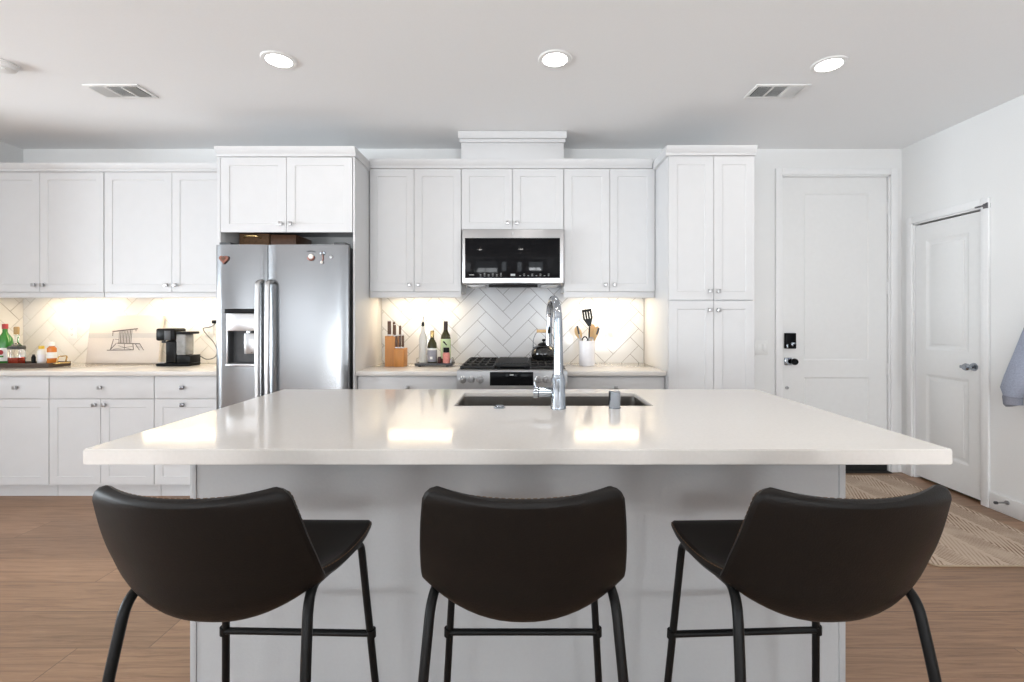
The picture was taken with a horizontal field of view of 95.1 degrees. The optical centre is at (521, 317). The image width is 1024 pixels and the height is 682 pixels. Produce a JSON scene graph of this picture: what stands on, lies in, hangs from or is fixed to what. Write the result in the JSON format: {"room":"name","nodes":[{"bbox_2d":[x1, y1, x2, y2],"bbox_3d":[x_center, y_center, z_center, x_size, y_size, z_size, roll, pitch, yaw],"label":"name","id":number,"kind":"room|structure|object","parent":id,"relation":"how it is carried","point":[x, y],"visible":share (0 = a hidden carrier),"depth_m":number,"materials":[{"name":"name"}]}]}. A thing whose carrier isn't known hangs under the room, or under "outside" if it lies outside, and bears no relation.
{"room":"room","nodes":[
{"label":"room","id":0,"kind":"room"},
{"bbox_2d":[0,141,22,162],"bbox_3d":[-4.290,-0.065,3.460,0.120,2.740,1.020,0,0,0],"label":"wall","id":1,"kind":"structure","parent":0,"point":[9,153],"depth_m":3.87,"materials":[{"name":"paint"}]},
{"bbox_2d":[0,298,22,344],"bbox_3d":[-4.225,0.102,3.651,0.008,0.595,0.621,0,0,0],"label":"tile backsplash","id":2,"kind":"structure","parent":1,"relation":"attached to","point":[11,309],"depth_m":3.88,"materials":[{"name":"beige tile"}]},
{"bbox_2d":[23,149,901,433],"bbox_3d":[-2.880,-0.065,4.030,12.440,2.740,0.120,0,0,0],"label":"wall","id":3,"kind":"structure","parent":0,"point":[766,161],"depth_m":3.97,"materials":[{"name":"paint"}]},
{"bbox_2d":[0,172,104,297],"bbox_3d":[-3.728,-0.643,3.779,0.973,0.973,0.360,0,0,0],"label":"upper cabinet","id":4,"kind":"object","parent":3,"relation":"attached to","point":[52,223],"visible":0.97,"depth_m":3.63,"materials":[{"name":"paint"}]},
{"bbox_2d":[0,163,216,171],"bbox_3d":[-3.196,-1.162,3.780,2.065,0.061,0.378,0,0,0],"label":"crown molding","id":5,"kind":"structure","parent":3,"relation":"attached to","point":[4,167],"depth_m":3.60,"materials":[{"name":"paint"}]},
{"bbox_2d":[23,298,215,362],"bbox_3d":[-3.196,0.102,3.965,2.052,0.595,0.008,0,0,0],"label":"tile backsplash","id":6,"kind":"structure","parent":3,"relation":"attached to","point":[45,320],"depth_m":3.96,"materials":[{"name":"beige tile"}]},
{"bbox_2d":[68,325,76,337],"bbox_3d":[-3.800,0.115,3.955,0.072,0.115,0.009,0,0,0],"label":"wall outlet","id":7,"kind":"object","parent":6,"relation":"attached to","point":[72,329],"visible":1,"depth_m":3.95,"materials":[{"name":"white plastic"}]},
{"bbox_2d":[205,322,212,335],"bbox_3d":[-2.645,0.095,3.955,0.072,0.115,0.009,0,0,0],"label":"wall outlet","id":8,"kind":"object","parent":6,"relation":"attached to","point":[209,331],"visible":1,"depth_m":3.95,"materials":[{"name":"white plastic"}]},
{"bbox_2d":[104,172,216,297],"bbox_3d":[-2.700,-0.643,3.779,1.070,0.973,0.360,0,0,0],"label":"upper cabinet","id":9,"kind":"object","parent":3,"relation":"attached to","point":[160,228],"visible":0.82,"depth_m":3.63,"materials":[{"name":"paint"}]},
{"bbox_2d":[370,169,465,297],"bbox_3d":[-0.826,-0.657,3.779,0.706,1.000,0.360,0,0,0],"label":"upper cabinet","id":10,"kind":"object","parent":3,"relation":"attached to","point":[416,214],"visible":0.98,"depth_m":3.63,"materials":[{"name":"paint"}]},
{"bbox_2d":[369,159,652,170],"bbox_3d":[-0.083,-1.191,3.780,2.178,0.065,0.378,0,0,0],"label":"crown molding","id":11,"kind":"structure","parent":3,"relation":"attached to","point":[461,164],"depth_m":3.60,"materials":[{"name":"paint"}]},
{"bbox_2d":[458,131,566,158],"bbox_3d":[-0.073,-1.329,3.777,0.833,0.209,0.384,0,0,0],"label":"chimney cover","id":12,"kind":"object","parent":11,"relation":"on","point":[474,144],"visible":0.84,"depth_m":3.62,"materials":[{"name":"paint"}]},
{"bbox_2d":[382,286,642,362],"bbox_3d":[-0.079,0.052,3.965,2.213,0.695,0.008,0,0,0],"label":"tile backsplash","id":13,"kind":"structure","parent":3,"relation":"attached to","point":[484,322],"depth_m":3.96,"materials":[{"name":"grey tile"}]},
{"bbox_2d":[462,169,562,228],"bbox_3d":[-0.073,-0.918,3.779,0.793,0.477,0.360,0,0,0],"label":"upper cabinet","id":14,"kind":"object","parent":3,"relation":"attached to","point":[491,198],"visible":0.85,"depth_m":3.63,"materials":[{"name":"paint"}]},
{"bbox_2d":[462,229,563,287],"bbox_3d":[-0.068,-0.457,3.754,0.774,0.443,0.409,0,0,0],"label":"microwave","id":15,"kind":"object","parent":14,"relation":"attached to","point":[491,258],"visible":1,"depth_m":3.55,"materials":[{"name":"metal"}]},
{"bbox_2d":[561,169,654,297],"bbox_3d":[0.677,-0.657,3.779,0.703,1.000,0.360,0,0,0],"label":"upper cabinet","id":16,"kind":"object","parent":3,"relation":"attached to","point":[609,214],"visible":0.94,"depth_m":3.63,"materials":[{"name":"paint"}]},
{"bbox_2d":[755,340,767,354],"bbox_3d":[2.030,0.250,3.965,0.114,0.120,0.010,0,0,0],"label":"light switch","id":17,"kind":"object","parent":3,"relation":"attached to","point":[761,346],"visible":1,"depth_m":3.96,"materials":[{"name":"white plastic"}]},
{"bbox_2d":[783,177,889,469],"bbox_3d":[2.666,0.050,3.977,0.907,2.495,0.107,0,0,0],"label":"door","id":18,"kind":"structure","parent":3,"relation":"in","point":[835,228],"depth_m":3.99,"materials":[{"name":"paint"}]},
{"bbox_2d":[775,168,897,471],"bbox_3d":[2.660,0.020,4.016,1.030,2.570,0.128,0,0,0],"label":"trim","id":19,"kind":"structure","parent":3,"relation":"attached to","point":[891,174],"depth_m":3.95,"materials":[{"name":"paint"}]},
{"bbox_2d":[846,470,891,472],"bbox_3d":[2.660,1.301,4.000,0.900,0.008,0.140,0,0,0],"label":"trim","id":20,"kind":"structure","parent":3,"relation":"attached to","point":[847,471],"depth_m":3.95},
{"bbox_2d":[0,0,1023,148],"bbox_3d":[-2.850,-1.485,-0.765,12.500,0.100,9.870,0,0,0],"label":"ceiling","id":21,"kind":"structure","parent":0,"point":[368,74],"depth_m":2.73,"materials":[{"name":"paint"}]},
{"bbox_2d":[0,59,19,73],"bbox_3d":[-2.930,-1.413,2.640,0.136,0.042,0.136,0,0,0],"label":"smoke detector","id":22,"kind":"object","parent":21,"relation":"attached to","point":[8,67],"visible":1,"depth_m":2.63,"materials":[{"name":"white plastic"}]},
{"bbox_2d":[82,84,158,98],"bbox_3d":[-2.530,-1.429,2.957,0.340,0.011,0.178,0,0,0],"label":"ceiling vent","id":23,"kind":"object","parent":21,"relation":"in","point":[109,91],"visible":1,"depth_m":2.95,"materials":[{"name":"white plastic"}]},
{"bbox_2d":[260,50,297,68],"bbox_3d":[-1.350,-1.431,2.600,0.188,0.007,0.188,0,0,0],"label":"recessed light","id":24,"kind":"object","parent":21,"relation":"in","point":[277,59],"visible":1,"depth_m":2.59,"materials":[{"name":"white plastic"}]},
{"bbox_2d":[538,49,571,67],"bbox_3d":[0.183,-1.431,2.590,0.188,0.007,0.188,0,0,0],"label":"recessed light","id":25,"kind":"object","parent":21,"relation":"in","point":[553,58],"visible":1,"depth_m":2.58,"materials":[{"name":"white plastic"}]},
{"bbox_2d":[743,84,810,98],"bbox_3d":[1.605,-1.429,2.957,0.330,0.011,0.178,0,0,0],"label":"ceiling vent","id":26,"kind":"object","parent":21,"relation":"in","point":[760,91],"visible":1,"depth_m":2.95,"materials":[{"name":"white plastic"}]},
{"bbox_2d":[810,55,848,72],"bbox_3d":[1.735,-1.431,2.645,0.188,0.007,0.188,0,0,0],"label":"recessed light","id":27,"kind":"object","parent":21,"relation":"in","point":[831,63],"visible":1,"depth_m":2.64,"materials":[{"name":"white plastic"}]},
{"bbox_2d":[0,472,1023,681],"bbox_3d":[-2.850,1.355,-0.565,12.500,0.100,10.270,0,0,0],"label":"floor","id":28,"kind":"structure","parent":0,"point":[62,590],"depth_m":2.02,"materials":[{"name":"brown wood"}]},
{"bbox_2d":[0,376,57,495],"bbox_3d":[-3.816,0.860,3.656,0.817,0.891,0.625,0,0,0],"label":"base cabinet","id":29,"kind":"object","parent":28,"relation":"on","point":[24,400],"visible":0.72,"depth_m":3.38,"materials":[{"name":"paint"}]},
{"bbox_2d":[0,363,215,375],"bbox_3d":[-3.191,0.397,3.649,2.056,0.033,0.622,0,0,0],"label":"countertop","id":30,"kind":"structure","parent":29,"relation":"on","point":[75,369],"depth_m":3.39,"materials":[{"name":"white stone"}]},
{"bbox_2d":[0,355,70,367],"bbox_3d":[-3.890,0.336,3.665,0.636,0.086,0.180,0,0,0],"label":"tray","id":31,"kind":"object","parent":30,"relation":"on","point":[28,364],"visible":0.99,"depth_m":3.58,"materials":[{"name":"brown wood"}]},
{"bbox_2d":[0,324,13,362],"bbox_3d":[-4.070,0.206,3.684,0.096,0.320,0.098,0,0,0],"label":"liquor bottle","id":32,"kind":"object","parent":31,"relation":"on","point":[6,340],"visible":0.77,"depth_m":3.66,"materials":[{"name":"green glass"}]},
{"bbox_2d":[7,327,25,362],"bbox_3d":[-3.942,0.216,3.650,0.087,0.298,0.064,0,0,0],"label":"decanter","id":33,"kind":"object","parent":31,"relation":"on","point":[16,353],"visible":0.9,"depth_m":3.63,"materials":[{"name":"clear glass"}]},
{"bbox_2d":[31,354,35,362],"bbox_3d":[-3.815,0.325,3.655,0.026,0.082,0.026,0,0,0],"label":"bottle","id":34,"kind":"object","parent":31,"relation":"on","point":[33,358],"visible":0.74,"depth_m":3.65,"materials":[{"name":"black glass"}]},
{"bbox_2d":[37,346,45,362],"bbox_3d":[-3.768,0.291,3.670,0.051,0.148,0.051,0,0,0],"label":"bottle","id":35,"kind":"object","parent":31,"relation":"on","point":[41,353],"visible":0.88,"depth_m":3.65,"materials":[{"name":"white plastic"}]},
{"bbox_2d":[47,342,56,362],"bbox_3d":[-3.682,0.276,3.665,0.057,0.180,0.057,0,0,0],"label":"bottle","id":36,"kind":"object","parent":31,"relation":"on","point":[51,350],"visible":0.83,"depth_m":3.65,"materials":[{"name":"orange plastic"}]},
{"bbox_2d":[85,315,164,363],"bbox_3d":[-3.312,0.180,3.909,0.600,0.405,0.079,0,0,0],"label":"canvas","id":37,"kind":"object","parent":30,"relation":"on","point":[112,339],"visible":0.92,"depth_m":3.90,"materials":[{"name":"grey fabric"}]},
{"bbox_2d":[156,328,200,365],"bbox_3d":[-2.750,0.231,3.745,0.264,0.298,0.140,0,0,0],"label":"coffee machine","id":38,"kind":"object","parent":30,"relation":"on","point":[179,342],"visible":1,"depth_m":3.69,"materials":[{"name":"black plastic"}]},
{"bbox_2d":[199,320,215,359],"bbox_3d":[-2.580,0.179,3.873,0.130,0.321,0.159,0,0,-23],"label":"power cord","id":39,"kind":"object","parent":38,"relation":"attached to","point":[213,321],"visible":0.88,"depth_m":3.88,"materials":[{"name":"grey plastic"}]},
{"bbox_2d":[49,376,160,495],"bbox_3d":[-3.027,0.860,3.656,0.753,0.891,0.625,0,0,0],"label":"base cabinet","id":40,"kind":"object","parent":28,"relation":"on","point":[85,412],"visible":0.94,"depth_m":3.37,"materials":[{"name":"paint"}]},
{"bbox_2d":[155,376,215,495],"bbox_3d":[-2.406,0.860,3.656,0.482,0.891,0.625,0,0,0],"label":"base cabinet","id":41,"kind":"object","parent":28,"relation":"on","point":[177,398],"visible":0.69,"depth_m":3.37,"materials":[{"name":"paint"}]},
{"bbox_2d":[92,485,378,681],"bbox_3d":[-0.704,0.832,1.227,0.546,0.945,0.551,0,0,1],"label":"bar stool","id":42,"kind":"object","parent":28,"relation":"on","point":[226,559],"visible":1,"depth_m":1.01,"materials":[{"name":"black leather"}]},
{"bbox_2d":[216,242,352,409],"bbox_3d":[-1.672,0.383,3.558,0.920,1.821,0.764,0,0,0],"label":"refrigerator","id":43,"kind":"object","parent":28,"relation":"on","point":[284,319],"visible":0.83,"depth_m":3.25,"materials":[{"name":"grey metal"}]},
{"bbox_2d":[219,256,228,263],"bbox_3d":[-2.065,-0.402,3.240,0.064,0.058,0.014,0,0,0],"label":"magnet","id":44,"kind":"object","parent":43,"relation":"attached to","point":[223,259],"visible":1,"depth_m":3.24,"materials":[{"name":"red plastic"}]},
{"bbox_2d":[224,309,253,312],"bbox_3d":[-1.943,-0.048,3.247,0.214,0.030,0.056,0,0,0],"label":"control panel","id":45,"kind":"object","parent":43,"relation":"attached to","point":[225,310],"depth_m":3.22,"materials":[{"name":"black plastic"}]},
{"bbox_2d":[239,233,271,244],"bbox_3d":[-2.005,-0.567,3.595,0.230,0.136,0.251,0,0,0],"label":"storage basket","id":46,"kind":"object","parent":43,"relation":"on","point":[244,238],"visible":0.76,"depth_m":3.50,"materials":[{"name":"brown wicker"}]},
{"bbox_2d":[271,235,311,244],"bbox_3d":[-1.775,-0.559,3.610,0.190,0.122,0.260,0,0,0],"label":"storage box","id":47,"kind":"object","parent":43,"relation":"on","point":[275,239],"visible":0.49,"depth_m":3.48,"materials":[{"name":"brown wood"}]},
{"bbox_2d":[307,251,314,260],"bbox_3d":[-1.463,-0.431,3.237,0.055,0.072,0.014,0,0,0],"label":"magnet","id":48,"kind":"object","parent":43,"relation":"attached to","point":[310,257],"visible":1,"depth_m":3.23,"materials":[{"name":"white plastic"}]},
{"bbox_2d":[214,146,381,388],"bbox_3d":[-1.669,0.049,3.628,0.987,2.512,0.684,0,0,0],"label":"tall cabinet","id":49,"kind":"object","parent":28,"relation":"on","point":[303,191],"visible":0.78,"depth_m":3.33,"materials":[{"name":"paint"}]},
{"bbox_2d":[358,376,456,388],"bbox_3d":[-0.820,0.860,3.656,0.726,0.891,0.625,0,0,0],"label":"base cabinet","id":50,"kind":"object","parent":28,"relation":"on","point":[364,382],"visible":0.17,"depth_m":3.37,"materials":[{"name":"paint"}]},
{"bbox_2d":[356,363,462,375],"bbox_3d":[-0.821,0.397,3.649,0.727,0.033,0.622,0,0,0],"label":"countertop","id":51,"kind":"structure","parent":50,"relation":"on","point":[410,369],"depth_m":3.39,"materials":[{"name":"white stone"}]},
{"bbox_2d":[385,336,406,366],"bbox_3d":[-0.995,0.261,3.705,0.155,0.238,0.150,0,0,0],"label":"knife block","id":52,"kind":"object","parent":51,"relation":"on","point":[394,357],"visible":0.91,"depth_m":3.66,"materials":[{"name":"brown wood"}]},
{"bbox_2d":[387,320,390,335],"bbox_3d":[-1.046,0.080,3.690,0.028,0.122,0.022,0,0,0],"label":"kitchen knife","id":53,"kind":"object","parent":52,"relation":"in","point":[389,321],"visible":1,"depth_m":3.68,"materials":[{"name":"brown wood"}]},
{"bbox_2d":[395,335,397,347],"bbox_3d":[-0.981,0.185,3.660,0.019,0.104,0.022,0,0,0],"label":"kitchen knife","id":54,"kind":"object","parent":52,"relation":"in","point":[396,336],"visible":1,"depth_m":3.65,"materials":[{"name":"brown wood"}]},
{"bbox_2d":[398,335,400,347],"bbox_3d":[-0.957,0.184,3.660,0.019,0.106,0.022,0,0,0],"label":"kitchen knife","id":55,"kind":"object","parent":52,"relation":"in","point":[399,336],"visible":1,"depth_m":3.65,"materials":[{"name":"brown wood"}]},
{"bbox_2d":[414,357,454,366],"bbox_3d":[-0.692,0.346,3.725,0.293,0.066,0.160,0,0,0],"label":"serving tray","id":56,"kind":"object","parent":51,"relation":"on","point":[452,362],"visible":0.85,"depth_m":3.65,"materials":[{"name":"grey metal"}]},
{"bbox_2d":[419,317,426,362],"bbox_3d":[-0.787,0.169,3.720,0.062,0.369,0.062,0,0,0],"label":"dispenser","id":57,"kind":"object","parent":56,"relation":"on","point":[422,338],"visible":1,"depth_m":3.70,"materials":[{"name":"clear glass"}]},
{"bbox_2d":[427,331,436,362],"bbox_3d":[-0.712,0.227,3.709,0.078,0.254,0.080,0,0,0],"label":"wine bottle","id":58,"kind":"object","parent":56,"relation":"on","point":[432,345],"visible":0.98,"depth_m":3.68,"materials":[{"name":"green glass"}]},
{"bbox_2d":[441,321,450,361],"bbox_3d":[-0.612,0.190,3.754,0.082,0.328,0.084,0,0,0],"label":"wine bottle","id":59,"kind":"object","parent":56,"relation":"on","point":[445,337],"visible":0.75,"depth_m":3.73,"materials":[{"name":"green glass"}]},
{"bbox_2d":[443,347,449,362],"bbox_3d":[-0.595,0.292,3.680,0.056,0.122,0.056,0,0,0],"label":"jar","id":60,"kind":"object","parent":56,"relation":"on","point":[446,355],"visible":1,"depth_m":3.66,"materials":[{"name":"pink glass"}]},
{"bbox_2d":[457,357,566,388],"bbox_3d":[-0.069,0.802,3.571,0.768,0.965,0.767,0,0,0],"label":"gas range","id":61,"kind":"object","parent":28,"relation":"on","point":[476,372],"visible":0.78,"depth_m":3.24,"materials":[{"name":"metal"}]},
{"bbox_2d":[462,363,564,368],"bbox_3d":[-0.069,0.373,3.612,0.768,0.018,0.685,0,0,0],"label":"cooktop","id":62,"kind":"object","parent":61,"relation":"in","point":[464,366],"depth_m":3.37,"materials":[{"name":"metal"}]},
{"bbox_2d":[531,330,553,360],"bbox_3d":[0.180,0.211,3.704,0.217,0.240,0.200,0,0,-25],"label":"kettle","id":63,"kind":"object","parent":61,"relation":"on","point":[541,352],"visible":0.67,"depth_m":3.63,"materials":[{"name":"black metal"}]},
{"bbox_2d":[190,465,845,681],"bbox_3d":[-0.015,0.858,2.104,2.344,0.894,0.862,0,0,0],"label":"kitchen island","id":64,"kind":"object","parent":28,"relation":"on","point":[388,496],"visible":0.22,"depth_m":1.68,"materials":[{"name":"paint"}]},
{"bbox_2d":[83,389,951,464],"bbox_3d":[-0.013,0.414,1.981,2.591,0.046,1.178,0,0,0],"label":"island countertop","id":65,"kind":"structure","parent":64,"relation":"on","point":[285,426],"depth_m":1.58,"materials":[{"name":"white stone"}]},
{"bbox_2d":[493,405,504,408],"bbox_3d":[-0.098,0.384,2.035,0.052,0.012,0.052,0,0,0],"label":"button","id":66,"kind":"object","parent":65,"relation":"on","point":[496,406],"visible":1,"depth_m":2.02,"materials":[{"name":"silver metal"}]},
{"bbox_2d":[533,296,565,409],"bbox_3d":[0.120,0.145,2.098,0.142,0.492,0.220,0,0,0],"label":"kitchen faucet","id":67,"kind":"object","parent":65,"relation":"on","point":[556,391],"visible":1,"depth_m":2.01,"materials":[{"name":"silver metal"}]},
{"bbox_2d":[458,397,646,405],"bbox_3d":[0.141,0.536,2.265,0.943,0.250,0.420,0,0,0],"label":"sink","id":68,"kind":"object","parent":65,"relation":"in","point":[466,401],"visible":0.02,"depth_m":2.45,"materials":[{"name":"metal"}]},
{"bbox_2d":[608,390,620,408],"bbox_3d":[0.402,0.353,2.035,0.058,0.075,0.058,0,0,0],"label":"air gap cap","id":69,"kind":"object","parent":65,"relation":"on","point":[613,395],"visible":1,"depth_m":2.01,"materials":[{"name":"silver metal"}]},
{"bbox_2d":[418,486,628,681],"bbox_3d":[0.003,0.832,1.227,0.546,0.945,0.551,0,0,0],"label":"bar stool","id":70,"kind":"object","parent":28,"relation":"on","point":[501,559],"visible":1,"depth_m":1.00,"materials":[{"name":"leather"}]},
{"bbox_2d":[567,376,664,388],"bbox_3d":[0.674,0.860,3.656,0.710,0.891,0.625,0,0,0],"label":"base cabinet","id":71,"kind":"object","parent":28,"relation":"on","point":[573,382],"visible":0.11,"depth_m":3.37,"materials":[{"name":"paint"}]},
{"bbox_2d":[563,363,665,375],"bbox_3d":[0.675,0.397,3.649,0.712,0.033,0.622,0,0,0],"label":"countertop","id":72,"kind":"structure","parent":71,"relation":"on","point":[573,369],"depth_m":3.39,"materials":[{"name":"white stone"}]},
{"bbox_2d":[579,340,594,365],"bbox_3d":[0.520,0.280,3.740,0.129,0.199,0.129,0,0,0],"label":"utensil crock","id":73,"kind":"object","parent":72,"relation":"on","point":[586,348],"visible":0.91,"depth_m":3.69,"materials":[{"name":"white ceramic"}]},
{"bbox_2d":[574,327,581,339],"bbox_3d":[0.475,0.219,3.757,0.110,0.301,0.012,0,0,-3],"label":"wooden spoon","id":74,"kind":"object","parent":73,"relation":"in","point":[575,329],"visible":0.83,"depth_m":3.75,"materials":[{"name":"brown wood"}]},
{"bbox_2d":[582,309,592,340],"bbox_3d":[0.519,0.147,3.733,0.087,0.443,0.021,0,0,0],"label":"slotted spatula","id":75,"kind":"object","parent":73,"relation":"in","point":[588,321],"visible":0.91,"depth_m":3.72,"materials":[{"name":"black plastic"}]},
{"bbox_2d":[588,324,594,340],"bbox_3d":[0.565,0.209,3.776,0.061,0.319,0.012,0,0,0],"label":"wooden spoon","id":76,"kind":"object","parent":73,"relation":"in","point":[592,327],"visible":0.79,"depth_m":3.77,"materials":[{"name":"brown wood"}]},
{"bbox_2d":[592,326,598,340],"bbox_3d":[0.575,0.217,3.749,0.090,0.304,0.012,0,0,4],"label":"wooden spoon","id":77,"kind":"object","parent":73,"relation":"in","point":[597,327],"visible":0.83,"depth_m":3.74,"materials":[{"name":"brown wood"}]},
{"bbox_2d":[644,145,757,388],"bbox_3d":[1.328,0.049,3.618,0.632,2.512,0.704,0,0,0],"label":"pantry cabinet","id":78,"kind":"object","parent":28,"relation":"on","point":[699,321],"visible":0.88,"depth_m":3.30,"materials":[{"name":"paint"}]},
{"bbox_2d":[664,485,951,681],"bbox_3d":[0.703,0.832,1.227,0.546,0.945,0.551,0,0,-2],"label":"bar stool","id":79,"kind":"object","parent":28,"relation":"on","point":[816,559],"visible":1,"depth_m":1.01,"materials":[{"name":"black leather"}]},
{"bbox_2d":[846,475,1023,566],"bbox_3d":[2.600,1.300,3.158,0.888,0.009,1.413,0,0,0],"label":"rug","id":80,"kind":"object","parent":28,"relation":"on","point":[969,538],"visible":0.64,"depth_m":2.82,"materials":[{"name":"beige fabric"}]},
{"bbox_2d":[902,95,1023,503],"bbox_3d":[3.280,-0.065,-0.815,0.120,2.740,9.570,0,0,0],"label":"wall","id":81,"kind":"structure","parent":0,"point":[981,156],"depth_m":3.18,"materials":[{"name":"paint"}]},
{"bbox_2d":[913,211,980,499],"bbox_3d":[3.208,0.266,3.566,0.115,2.034,0.568,0,0,0],"label":"door","id":82,"kind":"structure","parent":81,"relation":"in","point":[947,251],"depth_m":3.53,"materials":[{"name":"paint"}]},
{"bbox_2d":[906,197,989,507],"bbox_3d":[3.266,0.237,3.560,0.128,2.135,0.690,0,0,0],"label":"trim","id":83,"kind":"structure","parent":81,"relation":"attached to","point":[969,207],"depth_m":3.46,"materials":[{"name":"paint"}]},
{"bbox_2d":[901,465,1023,521],"bbox_3d":[3.213,1.248,-0.815,0.014,0.115,9.570,0,0,0],"label":"baseboard","id":84,"kind":"structure","parent":81,"relation":"attached to","point":[1015,509],"depth_m":3.10,"materials":[{"name":"paint"}]},
{"bbox_2d":[975,202,990,208],"bbox_3d":[3.208,-0.775,3.259,0.032,0.040,0.086,0,0,0],"label":"flip latch","id":85,"kind":"object","parent":81,"relation":"attached to","point":[985,205],"visible":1,"depth_m":3.23,"materials":[{"name":"silver metal"}]},
{"bbox_2d":[993,501,1009,504],"bbox_3d":[3.164,1.220,3.090,0.084,0.028,0.028,0,0,0],"label":"door stop","id":86,"kind":"object","parent":81,"relation":"attached to","point":[994,502],"visible":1,"depth_m":3.08,"materials":[{"name":"silver metal"}]},
{"bbox_3d":[3.177,-0.365,2.560,0.085,0.140,0.050,0,0,0],"label":"coat hook","id":87,"kind":"object","parent":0,"visible":0},
{"bbox_2d":[1000,328,1023,406],"bbox_3d":[3.132,0.101,2.635,0.168,0.936,0.790,0,0,0],"label":"jacket","id":88,"kind":"object","parent":87,"relation":"hanging from","point":[1012,384],"visible":1,"depth_m":2.92,"materials":[{"name":"blue fabric"}]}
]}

